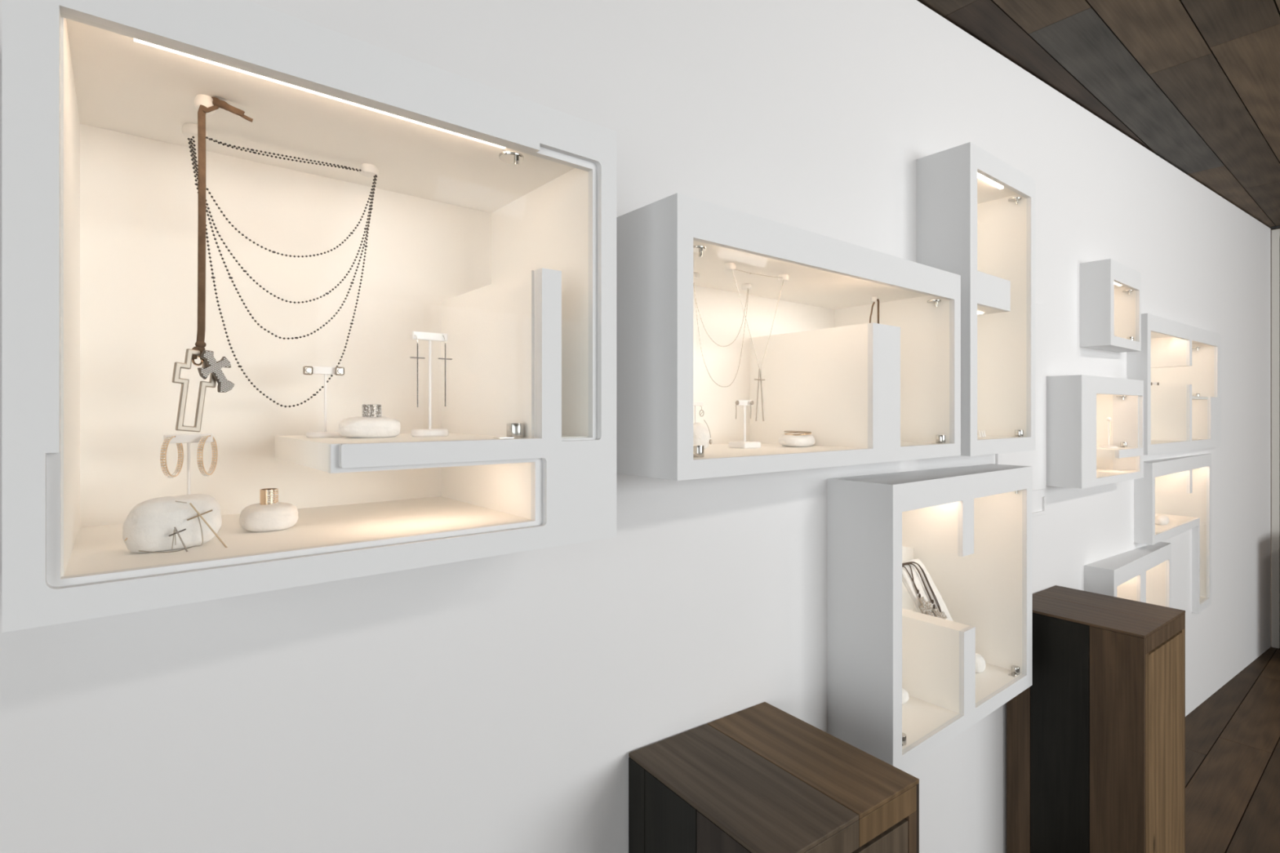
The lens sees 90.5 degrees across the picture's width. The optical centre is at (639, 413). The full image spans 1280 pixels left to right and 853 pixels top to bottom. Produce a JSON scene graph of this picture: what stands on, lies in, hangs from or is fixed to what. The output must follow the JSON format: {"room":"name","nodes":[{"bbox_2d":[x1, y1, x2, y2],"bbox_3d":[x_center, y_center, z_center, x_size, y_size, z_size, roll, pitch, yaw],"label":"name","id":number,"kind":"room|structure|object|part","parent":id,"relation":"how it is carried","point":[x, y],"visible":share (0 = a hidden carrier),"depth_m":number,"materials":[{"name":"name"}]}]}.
{"room":"shop","nodes":[
{"label":"shop","id":0,"kind":"room"},
{"bbox_2d":[0,0,1271,852],"bbox_3d":[0.533,0.158,1.832,8.318,2.684,0.320,0,0,-35],"label":"wall","id":1,"kind":"structure","parent":0,"point":[500,704],"depth_m":1.26,"materials":[{"name":"white paint"}]},
{"bbox_2d":[1,0,616,632],"bbox_3d":[-0.408,-0.122,0.900,0.670,0.624,0.356,0,0,-39],"label":"display case","id":2,"kind":"object","parent":1,"relation":"attached to","point":[492,228],"visible":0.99,"depth_m":0.89,"materials":[{"name":"white paint"}]},
{"bbox_2d":[122,493,222,552],"bbox_3d":[-0.530,0.123,0.721,0.091,0.059,0.062,0,0,-39],"label":"display stone","id":3,"kind":"object","parent":2,"relation":"in","point":[148,526],"visible":0.96,"depth_m":0.70,"materials":[{"name":"white stone"}]},
{"bbox_2d":[124,527,187,551],"bbox_3d":[-0.523,0.137,0.689,0.060,0.028,0.013,0,0,-8],"label":"necklace","id":4,"kind":"object","parent":3,"relation":"on","point":[177,532],"visible":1,"depth_m":0.69,"materials":[{"name":"silver metal"}]},
{"bbox_3d":[-0.506,0.136,0.688,0.004,0.022,0.001,0,0,-16],"label":"chain","id":5,"kind":"part","parent":4,"relation":"part of","materials":[{"name":"beige"}]},
{"bbox_2d":[138,501,227,553],"bbox_3d":[-0.502,0.125,0.700,0.080,0.057,0.015,0,0,-39],"label":"necklace","id":6,"kind":"object","parent":3,"relation":"on","point":[198,514],"visible":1,"depth_m":0.70,"materials":[{"name":"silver metal"}]},
{"bbox_3d":[-0.510,0.131,0.690,0.057,0.039,0.008,0,0,-35],"label":"chain","id":7,"kind":"part","parent":6,"relation":"part of","materials":[{"name":"beige"}]},
{"bbox_2d":[163,433,213,494],"bbox_3d":[-0.565,0.089,0.793,0.050,0.126,0.030,0,0,-39],"label":"stand","id":8,"kind":"object","parent":2,"relation":"in","point":[180,438],"visible":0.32,"depth_m":0.79,"materials":[{"name":"white plastic"}]},
{"bbox_2d":[160,435,183,478],"bbox_3d":[-0.575,0.054,0.779,0.006,0.052,0.052,0,0,-16],"label":"earring","id":9,"kind":"object","parent":8,"relation":"hanging from","point":[180,446],"visible":1,"depth_m":0.77,"materials":[{"name":"gold metal"}]},
{"bbox_2d":[196,435,217,475],"bbox_3d":[-0.547,0.054,0.801,0.006,0.052,0.052,0,0,-16],"label":"earring","id":10,"kind":"object","parent":8,"relation":"hanging from","point":[200,449],"visible":1,"depth_m":0.79,"materials":[{"name":"gold metal"}]},
{"bbox_3d":[-0.601,-0.380,0.856,0.028,0.013,0.028,0,0,-39],"label":"knob","id":11,"kind":"part","parent":2,"relation":"part of","materials":[{"name":"white plastic"}]},
{"bbox_3d":[-0.532,-0.376,0.776,0.023,0.020,0.023,0,0,-39],"label":"knob","id":12,"kind":"part","parent":2,"relation":"part of","materials":[{"name":"white plastic"}]},
{"bbox_2d":[172,97,253,431],"bbox_3d":[-0.518,-0.183,0.769,0.024,0.412,0.080,0,0,37],"label":"necklace","id":13,"kind":"object","parent":2,"relation":"hanging from","point":[210,365],"visible":1,"depth_m":0.76,"materials":[{"name":"brown fabric"}]},
{"bbox_3d":[-0.523,-0.230,0.767,0.023,0.290,0.007,0,0,-27],"label":"cord","id":14,"kind":"part","parent":13,"relation":"part of","materials":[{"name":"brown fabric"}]},
{"bbox_2d":[239,502,298,532],"bbox_3d":[-0.487,0.135,0.833,0.068,0.034,0.058,0,0,-39],"label":"display stone","id":15,"kind":"object","parent":2,"relation":"in","point":[256,517],"visible":1,"depth_m":0.81,"materials":[{"name":"white stone"}]},
{"bbox_2d":[259,488,278,505],"bbox_3d":[-0.487,0.110,0.833,0.021,0.020,0.022,0,0,-39],"label":"ring","id":16,"kind":"object","parent":15,"relation":"on","point":[267,495],"visible":1,"depth_m":0.82,"materials":[{"name":"gold metal"}]},
{"bbox_2d":[187,136,377,407],"bbox_3d":[-0.505,-0.193,0.915,0.242,0.371,0.025,0,0,-39],"label":"beaded necklace","id":17,"kind":"object","parent":2,"relation":"hanging from","point":[195,166],"visible":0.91,"depth_m":0.90,"materials":[{"name":"grey"}]},
{"bbox_2d":[306,365,344,438],"bbox_3d":[-0.460,-0.016,0.928,0.052,0.104,0.034,0,0,-39],"label":"stand","id":18,"kind":"object","parent":2,"relation":"on","point":[325,371],"visible":0.85,"depth_m":0.92,"materials":[{"name":"white plastic"}]},
{"bbox_2d":[302,365,313,374],"bbox_3d":[-0.474,-0.061,0.905,0.013,0.013,0.009,0,0,-39],"label":"earring","id":19,"kind":"object","parent":18,"relation":"attached to","point":[307,370],"visible":1,"depth_m":0.90,"materials":[{"name":"silver metal"}]},
{"bbox_2d":[334,366,344,375],"bbox_3d":[-0.441,-0.062,0.931,0.013,0.013,0.009,0,0,-39],"label":"earring","id":20,"kind":"object","parent":18,"relation":"attached to","point":[339,371],"visible":1,"depth_m":0.93,"materials":[{"name":"silver metal"}]},
{"bbox_3d":[-0.425,-0.380,0.992,0.028,0.013,0.028,0,0,-39],"label":"knob","id":21,"kind":"part","parent":2,"relation":"part of","materials":[{"name":"white plastic"}]},
{"bbox_2d":[337,416,400,437],"bbox_3d":[-0.392,0.020,0.922,0.084,0.031,0.056,0,0,-39],"label":"display stone","id":22,"kind":"object","parent":2,"relation":"on","point":[358,426],"visible":1,"depth_m":0.90,"materials":[{"name":"white stone"}]},
{"bbox_2d":[361,404,382,417],"bbox_3d":[-0.390,-0.003,0.921,0.027,0.019,0.027,0,0,-39],"label":"ring","id":23,"kind":"object","parent":22,"relation":"on","point":[368,410],"visible":1,"depth_m":0.91,"materials":[{"name":"silver metal"}]},
{"bbox_2d":[411,330,448,436],"bbox_3d":[-0.320,-0.044,0.967,0.053,0.159,0.036,0,0,-39],"label":"stand","id":24,"kind":"object","parent":2,"relation":"in","point":[421,335],"visible":1,"depth_m":0.96,"materials":[{"name":"white plastic"}]},
{"bbox_2d":[410,334,425,407],"bbox_3d":[-0.333,-0.063,0.949,0.022,0.108,0.005,0,0,-39],"label":"earring","id":25,"kind":"object","parent":24,"relation":"hanging from","point":[417,357],"visible":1,"depth_m":0.95,"materials":[{"name":"grey metal"}]},
{"bbox_2d":[438,335,452,406],"bbox_3d":[-0.300,-0.065,0.975,0.022,0.110,0.005,0,0,-39],"label":"earring","id":26,"kind":"object","parent":24,"relation":"hanging from","point":[445,358],"visible":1,"depth_m":0.97,"materials":[{"name":"grey metal"}]},
{"bbox_3d":[-0.184,-0.366,0.909,0.035,0.004,0.035,0,0,-39],"label":"hinge plate","id":27,"kind":"part","parent":2,"relation":"part of","materials":[{"name":"silver metal"}]},
{"bbox_2d":[616,192,960,480],"bbox_3d":[0.338,-0.126,1.496,1.000,0.473,0.366,0,0,-39],"label":"display case","id":28,"kind":"object","parent":1,"relation":"attached to","point":[888,390],"visible":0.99,"depth_m":1.45,"materials":[{"name":"white paint"}]},
{"bbox_3d":[0.378,-0.126,1.445,1.000,0.473,0.210,0,0,-39],"label":"casing","id":29,"kind":"part","parent":28,"relation":"part of","materials":[{"name":"white paint"}]},
{"bbox_3d":[0.121,-0.308,1.427,0.024,0.013,0.024,0,0,-39],"label":"knob","id":30,"kind":"part","parent":28,"relation":"part of","materials":[{"name":"white plastic"}]},
{"bbox_2d":[693,401,703,422],"bbox_3d":[0.127,0.026,1.459,0.048,0.104,0.032,0,0,-39],"label":"stand","id":31,"kind":"object","parent":28,"relation":"in","point":[695,403],"visible":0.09,"depth_m":1.46,"materials":[{"name":"white plastic"}]},
{"bbox_3d":[0.101,-0.293,1.130,0.034,0.004,0.034,0,0,-39],"label":"hinge plate","id":32,"kind":"part","parent":28,"relation":"part of","materials":[{"name":"silver metal"}]},
{"bbox_2d":[693,422,711,448],"bbox_3d":[0.125,0.050,1.380,0.066,0.058,0.051,0,0,-39],"label":"display stone","id":33,"kind":"object","parent":28,"relation":"in","point":[701,436],"visible":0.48,"depth_m":1.36,"materials":[{"name":"white stone"}]},
{"bbox_2d":[703,419,711,444],"bbox_3d":[0.146,0.041,1.365,0.024,0.054,0.005,0,0,-39],"label":"necklace","id":34,"kind":"object","parent":33,"relation":"on","point":[710,440],"visible":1,"depth_m":1.37,"materials":[{"name":"silver metal"}]},
{"bbox_2d":[693,282,748,386],"bbox_3d":[0.190,-0.181,1.470,0.184,0.241,0.002,0,0,-39],"label":"necklace","id":35,"kind":"object","parent":28,"relation":"hanging from","point":[693,282],"visible":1,"depth_m":1.46,"materials":[{"name":"silver metal"}]},
{"bbox_3d":[0.190,-0.308,1.337,0.024,0.013,0.024,0,0,-39],"label":"knob","id":36,"kind":"part","parent":28,"relation":"part of","materials":[{"name":"white plastic"}]},
{"bbox_2d":[728,400,760,448],"bbox_3d":[0.237,0.025,1.433,0.056,0.108,0.050,0,0,-39],"label":"stand","id":37,"kind":"object","parent":28,"relation":"in","point":[744,444],"visible":1,"depth_m":1.42,"materials":[{"name":"white plastic"}]},
{"bbox_2d":[735,400,739,418],"bbox_3d":[0.214,-0.007,1.403,0.010,0.041,0.006,0,0,-39],"label":"earring","id":38,"kind":"object","parent":37,"relation":"hanging from","point":[737,402],"visible":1,"depth_m":1.40,"materials":[{"name":"silver metal"}]},
{"bbox_2d":[750,400,753,418],"bbox_3d":[0.252,-0.008,1.434,0.010,0.041,0.006,0,0,-39],"label":"earring","id":39,"kind":"object","parent":37,"relation":"hanging from","point":[751,402],"visible":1,"depth_m":1.43,"materials":[{"name":"silver metal"}]},
{"bbox_3d":[0.261,-0.308,1.552,0.024,0.013,0.024,0,0,-39],"label":"knob","id":40,"kind":"part","parent":28,"relation":"part of","materials":[{"name":"white plastic"}]},
{"bbox_2d":[732,269,783,421],"bbox_3d":[0.261,-0.144,1.382,0.176,0.324,0.008,0,0,-39],"label":"necklace","id":41,"kind":"object","parent":28,"relation":"hanging from","point":[759,379],"visible":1,"depth_m":1.38,"materials":[{"name":"silver metal"}]},
{"bbox_3d":[0.260,-0.202,1.382,0.176,0.207,0.006,0,0,-39],"label":"chain","id":42,"kind":"part","parent":41,"relation":"part of","materials":[{"name":"beige"}]},
{"bbox_3d":[0.327,-0.308,1.447,0.024,0.013,0.024,0,0,-39],"label":"knob","id":43,"kind":"part","parent":28,"relation":"part of","materials":[{"name":"white plastic"}]},
{"bbox_2d":[777,433,815,447],"bbox_3d":[0.370,0.063,1.492,0.099,0.032,0.066,0,0,-39],"label":"display stone","id":44,"kind":"object","parent":28,"relation":"in","point":[784,440],"visible":0.95,"depth_m":1.46,"materials":[{"name":"white stone"}]},
{"bbox_2d":[783,431,811,432],"bbox_3d":[0.371,0.044,1.491,0.072,0.007,0.058,0,0,-39],"label":"bangle","id":45,"kind":"object","parent":44,"relation":"on","point":[784,431],"visible":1,"depth_m":1.46,"materials":[{"name":"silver metal"}]},
{"bbox_2d":[784,432,811,435],"bbox_3d":[0.371,0.049,1.491,0.072,0.008,0.058,0,0,-39],"label":"bangle","id":46,"kind":"object","parent":44,"relation":"on","point":[802,433],"visible":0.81,"depth_m":1.47,"materials":[{"name":"gold metal"}]},
{"bbox_2d":[869,298,879,323],"bbox_3d":[0.625,-0.173,1.697,0.053,0.272,0.006,0,0,-39],"label":"necklace","id":47,"kind":"object","parent":28,"relation":"hanging from","point":[877,300],"visible":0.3,"depth_m":1.71,"materials":[{"name":"silver metal"}]},
{"bbox_3d":[0.637,-0.308,1.722,0.020,0.013,0.020,0,0,-39],"label":"knob","id":48,"kind":"part","parent":28,"relation":"part of","materials":[{"name":"white plastic"}]},
{"bbox_3d":[0.771,-0.293,1.664,0.034,0.004,0.034,0,0,-39],"label":"hinge plate","id":49,"kind":"part","parent":28,"relation":"part of","materials":[{"name":"silver metal"}]},
{"bbox_2d":[826,463,1031,771],"bbox_3d":[0.783,0.503,1.852,0.810,0.678,0.366,0,0,-39],"label":"display case","id":50,"kind":"object","parent":1,"relation":"attached to","point":[970,527],"visible":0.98,"depth_m":1.68,"materials":[{"name":"white paint"}]},
{"bbox_2d":[902,688,909,704],"bbox_3d":[0.716,0.779,1.753,0.051,0.043,0.049,0,0,-39],"label":"display stone","id":51,"kind":"object","parent":50,"relation":"in","point":[905,697],"visible":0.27,"depth_m":1.73,"materials":[{"name":"white stone"}]},
{"bbox_2d":[902,558,953,621],"bbox_3d":[0.932,0.640,1.998,0.148,0.320,0.196,0,0,-39],"label":"stone slab","id":52,"kind":"object","parent":50,"relation":"in","point":[906,579],"visible":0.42,"depth_m":2.02,"materials":[{"name":"white stone"}]},
{"bbox_2d":[902,564,934,616],"bbox_3d":[0.868,0.557,1.981,0.066,0.151,0.097,0,0,-39],"label":"necklace","id":53,"kind":"object","parent":52,"relation":"hanging from","point":[925,606],"visible":0.95,"depth_m":1.96,"materials":[{"name":"silver"}]},
{"bbox_3d":[0.857,0.522,2.003,0.055,0.080,0.049,0,0,-39],"label":"cord","id":54,"kind":"part","parent":53,"relation":"part of","materials":[{"name":"brown leather"}]},
{"bbox_2d":[902,561,947,619],"bbox_3d":[0.897,0.572,1.990,0.113,0.194,0.117,0,0,-39],"label":"necklace","id":55,"kind":"object","parent":52,"relation":"hanging from","point":[938,614],"visible":0.74,"depth_m":2.01,"materials":[{"name":"brown"}]},
{"bbox_3d":[0.894,0.503,1.714,0.810,0.678,0.013,0,0,-39],"label":"frame","id":56,"kind":"part","parent":50,"relation":"part of","materials":[{"name":"white paint"}]},
{"bbox_2d":[975,653,986,672],"bbox_3d":[1.039,0.771,1.961,0.063,0.059,0.051,0,0,-39],"label":"display stone","id":57,"kind":"object","parent":50,"relation":"in","point":[980,664],"visible":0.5,"depth_m":1.94,"materials":[{"name":"white stone"}]},
{"bbox_2d":[916,142,1035,456],"bbox_3d":[0.945,-0.306,1.982,0.445,0.843,0.366,0,0,-39],"label":"display case","id":58,"kind":"object","parent":1,"relation":"attached to","point":[975,211],"visible":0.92,"depth_m":1.92,"materials":[{"name":"white paint"}]},
{"bbox_3d":[1.009,-0.306,1.902,0.445,0.843,0.136,0,0,-39],"label":"casing","id":59,"kind":"part","parent":58,"relation":"part of","materials":[{"name":"white paint"}]},
{"bbox_3d":[1.055,-0.306,1.844,0.445,0.843,0.013,0,0,-39],"label":"frame","id":60,"kind":"part","parent":58,"relation":"part of","materials":[{"name":"white paint"}]},
{"bbox_3d":[1.165,-0.664,1.972,0.036,0.004,0.036,0,0,-39],"label":"hinge plate","id":61,"kind":"part","parent":58,"relation":"part of","materials":[{"name":"silver metal"}]},
{"bbox_2d":[995,302,1046,490],"bbox_3d":[1.306,-0.058,2.167,0.343,0.655,0.009,0,0,-35],"label":"trim","id":62,"kind":"structure","parent":1,"relation":"attached to","point":[1037,459],"depth_m":2.23,"materials":[{"name":"white paint"}]},
{"bbox_2d":[1031,496,1045,516],"bbox_3d":[1.305,0.329,2.167,0.343,0.062,0.007,0,0,-35],"label":"trim","id":63,"kind":"structure","parent":1,"relation":"attached to","point":[1043,512],"depth_m":2.25,"materials":[{"name":"white paint"}]},
{"bbox_2d":[1046,374,1143,488],"bbox_3d":[1.666,0.064,2.515,0.630,0.392,0.366,0,0,-36],"label":"display case","id":64,"kind":"object","parent":1,"relation":"attached to","point":[1078,406],"visible":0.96,"depth_m":2.26,"materials":[{"name":"white paint"}]},
{"bbox_2d":[1099,417,1118,448],"bbox_3d":[1.874,0.077,2.535,0.060,0.124,0.060,0,0,-39],"label":"stand","id":65,"kind":"object","parent":64,"relation":"on","point":[1107,418],"visible":0.95,"depth_m":2.53,"materials":[{"name":"white plastic"}]},
{"bbox_2d":[1107,418,1111,436],"bbox_3d":[1.855,0.058,2.506,0.018,0.069,0.003,0,0,-28],"label":"pendant","id":66,"kind":"object","parent":65,"relation":"hanging from","point":[1108,419],"visible":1,"depth_m":2.51,"materials":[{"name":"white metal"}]},
{"bbox_3d":[1.770,0.064,2.373,0.630,0.392,0.013,0,0,-36],"label":"frame","id":67,"kind":"part","parent":64,"relation":"part of","materials":[{"name":"white paint"}]},
{"bbox_2d":[1080,258,1141,352],"bbox_3d":[1.791,-0.415,2.626,0.392,0.321,0.366,0,0,-39],"label":"display case","id":68,"kind":"object","parent":1,"relation":"attached to","point":[1110,291],"visible":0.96,"depth_m":2.43,"materials":[{"name":"white paint"}]},
{"bbox_3d":[1.902,-0.415,2.488,0.392,0.321,0.013,0,0,-39],"label":"frame","id":69,"kind":"part","parent":68,"relation":"part of","materials":[{"name":"white paint"}]},
{"bbox_2d":[1084,542,1171,608],"bbox_3d":[1.985,0.810,2.776,0.805,0.439,0.366,0,0,-38],"label":"display case","id":70,"kind":"object","parent":1,"relation":"attached to","point":[1143,574],"visible":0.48,"depth_m":2.62,"materials":[{"name":"white paint"}]},
{"bbox_3d":[2.094,0.810,2.638,0.805,0.439,0.013,0,0,-38],"label":"frame","id":71,"kind":"part","parent":70,"relation":"part of","materials":[{"name":"white paint"}]},
{"bbox_2d":[1133,453,1211,613],"bbox_3d":[2.480,0.607,3.160,1.030,0.789,0.366,0,0,-37],"label":"display case","id":72,"kind":"object","parent":1,"relation":"attached to","point":[1179,489],"visible":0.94,"depth_m":3.17,"materials":[{"name":"white paint"}]},
{"bbox_2d":[1155,515,1168,524],"bbox_3d":[2.458,0.502,2.989,0.091,0.045,0.055,0,0,-39],"label":"display stone","id":73,"kind":"object","parent":72,"relation":"in","point":[1159,519],"visible":0.89,"depth_m":2.96,"materials":[{"name":"white stone"}]},
{"bbox_2d":[1126,313,1221,454],"bbox_3d":[2.490,-0.121,3.150,1.192,0.593,0.366,0,0,-37],"label":"display case","id":74,"kind":"object","parent":1,"relation":"attached to","point":[1183,412],"visible":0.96,"depth_m":3.09,"materials":[{"name":"white paint"}]},
{"bbox_3d":[2.574,-0.121,3.036,1.192,0.593,0.059,0,0,-37],"label":"casing","id":75,"kind":"part","parent":74,"relation":"part of","materials":[{"name":"white paint"}]},
{"bbox_2d":[917,0,1279,229],"bbox_3d":[2.655,-1.200,0.362,9.798,0.020,5.646,0,0,-39],"label":"ceiling","id":76,"kind":"structure","parent":0,"point":[1195,83],"depth_m":2.19,"materials":[{"name":"brown wood"}]},
{"bbox_2d":[1185,645,1279,852],"bbox_3d":[2.655,1.510,0.362,9.798,0.020,5.646,0,0,-39],"label":"floor","id":77,"kind":"structure","parent":0,"point":[1233,737],"depth_m":2.69,"materials":[{"name":"brown wood"}]},
{"bbox_2d":[628,702,919,852],"bbox_3d":[0.244,1.084,1.202,0.384,0.832,0.382,0,0,-35],"label":"wooden pedestal","id":78,"kind":"object","parent":77,"relation":"on","point":[761,778],"visible":1,"depth_m":1.14,"materials":[{"name":"brown wood"}]},
{"bbox_3d":[0.278,0.700,1.008,0.194,0.046,0.025,0,0,-35],"label":"header rail","id":79,"kind":"part","parent":78,"relation":"part of","materials":[{"name":"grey wood"}]},
{"bbox_3d":[0.427,0.700,1.113,0.168,0.046,0.025,0,0,-35],"label":"header rail","id":80,"kind":"part","parent":78,"relation":"part of","materials":[{"name":"brown wood"}]},
{"bbox_2d":[1006,585,1185,852],"bbox_3d":[1.475,1.065,2.057,0.390,0.870,0.370,0,0,-36],"label":"wooden pedestal","id":81,"kind":"object","parent":77,"relation":"on","point":[1095,744],"visible":0.91,"depth_m":1.93,"materials":[{"name":"brown wood"}]},
{"bbox_3d":[1.504,0.662,1.865,0.189,0.046,0.025,0,0,-36],"label":"header rail","id":82,"kind":"part","parent":81,"relation":"part of","materials":[{"name":"brown wood"}]},
{"bbox_3d":[1.513,1.082,1.870,0.149,0.776,0.021,0,0,-36],"label":"door","id":83,"kind":"part","parent":81,"relation":"part of","materials":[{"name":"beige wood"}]},
{"bbox_3d":[1.654,0.662,1.975,0.179,0.046,0.025,0,0,-36],"label":"header rail","id":84,"kind":"part","parent":81,"relation":"part of","materials":[{"name":"brown wood"}]},
{"bbox_2d":[1271,228,1279,645],"bbox_3d":[5.623,0.158,2.235,0.120,2.684,4.871,0,0,-39],"label":"wall","id":85,"kind":"structure","parent":0,"point":[1276,228],"depth_m":4.08,"materials":[{"name":"beige paint"}]},
{"bbox_2d":[1271,225,1279,229],"bbox_3d":[4.327,-1.181,3.713,0.060,0.013,0.896,0,0,-39],"label":"trim","id":86,"kind":"structure","parent":85,"relation":"attached to","point":[1278,226],"depth_m":4.03,"materials":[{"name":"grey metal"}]},
{"bbox_2d":[1271,228,1279,648],"bbox_3d":[4.071,0.163,4.059,0.028,2.674,0.037,0,0,-39],"label":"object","id":87,"kind":"structure","parent":85,"relation":"attached to","point":[1275,233],"depth_m":4.05,"materials":[{"name":"grey paint"}]}
]}

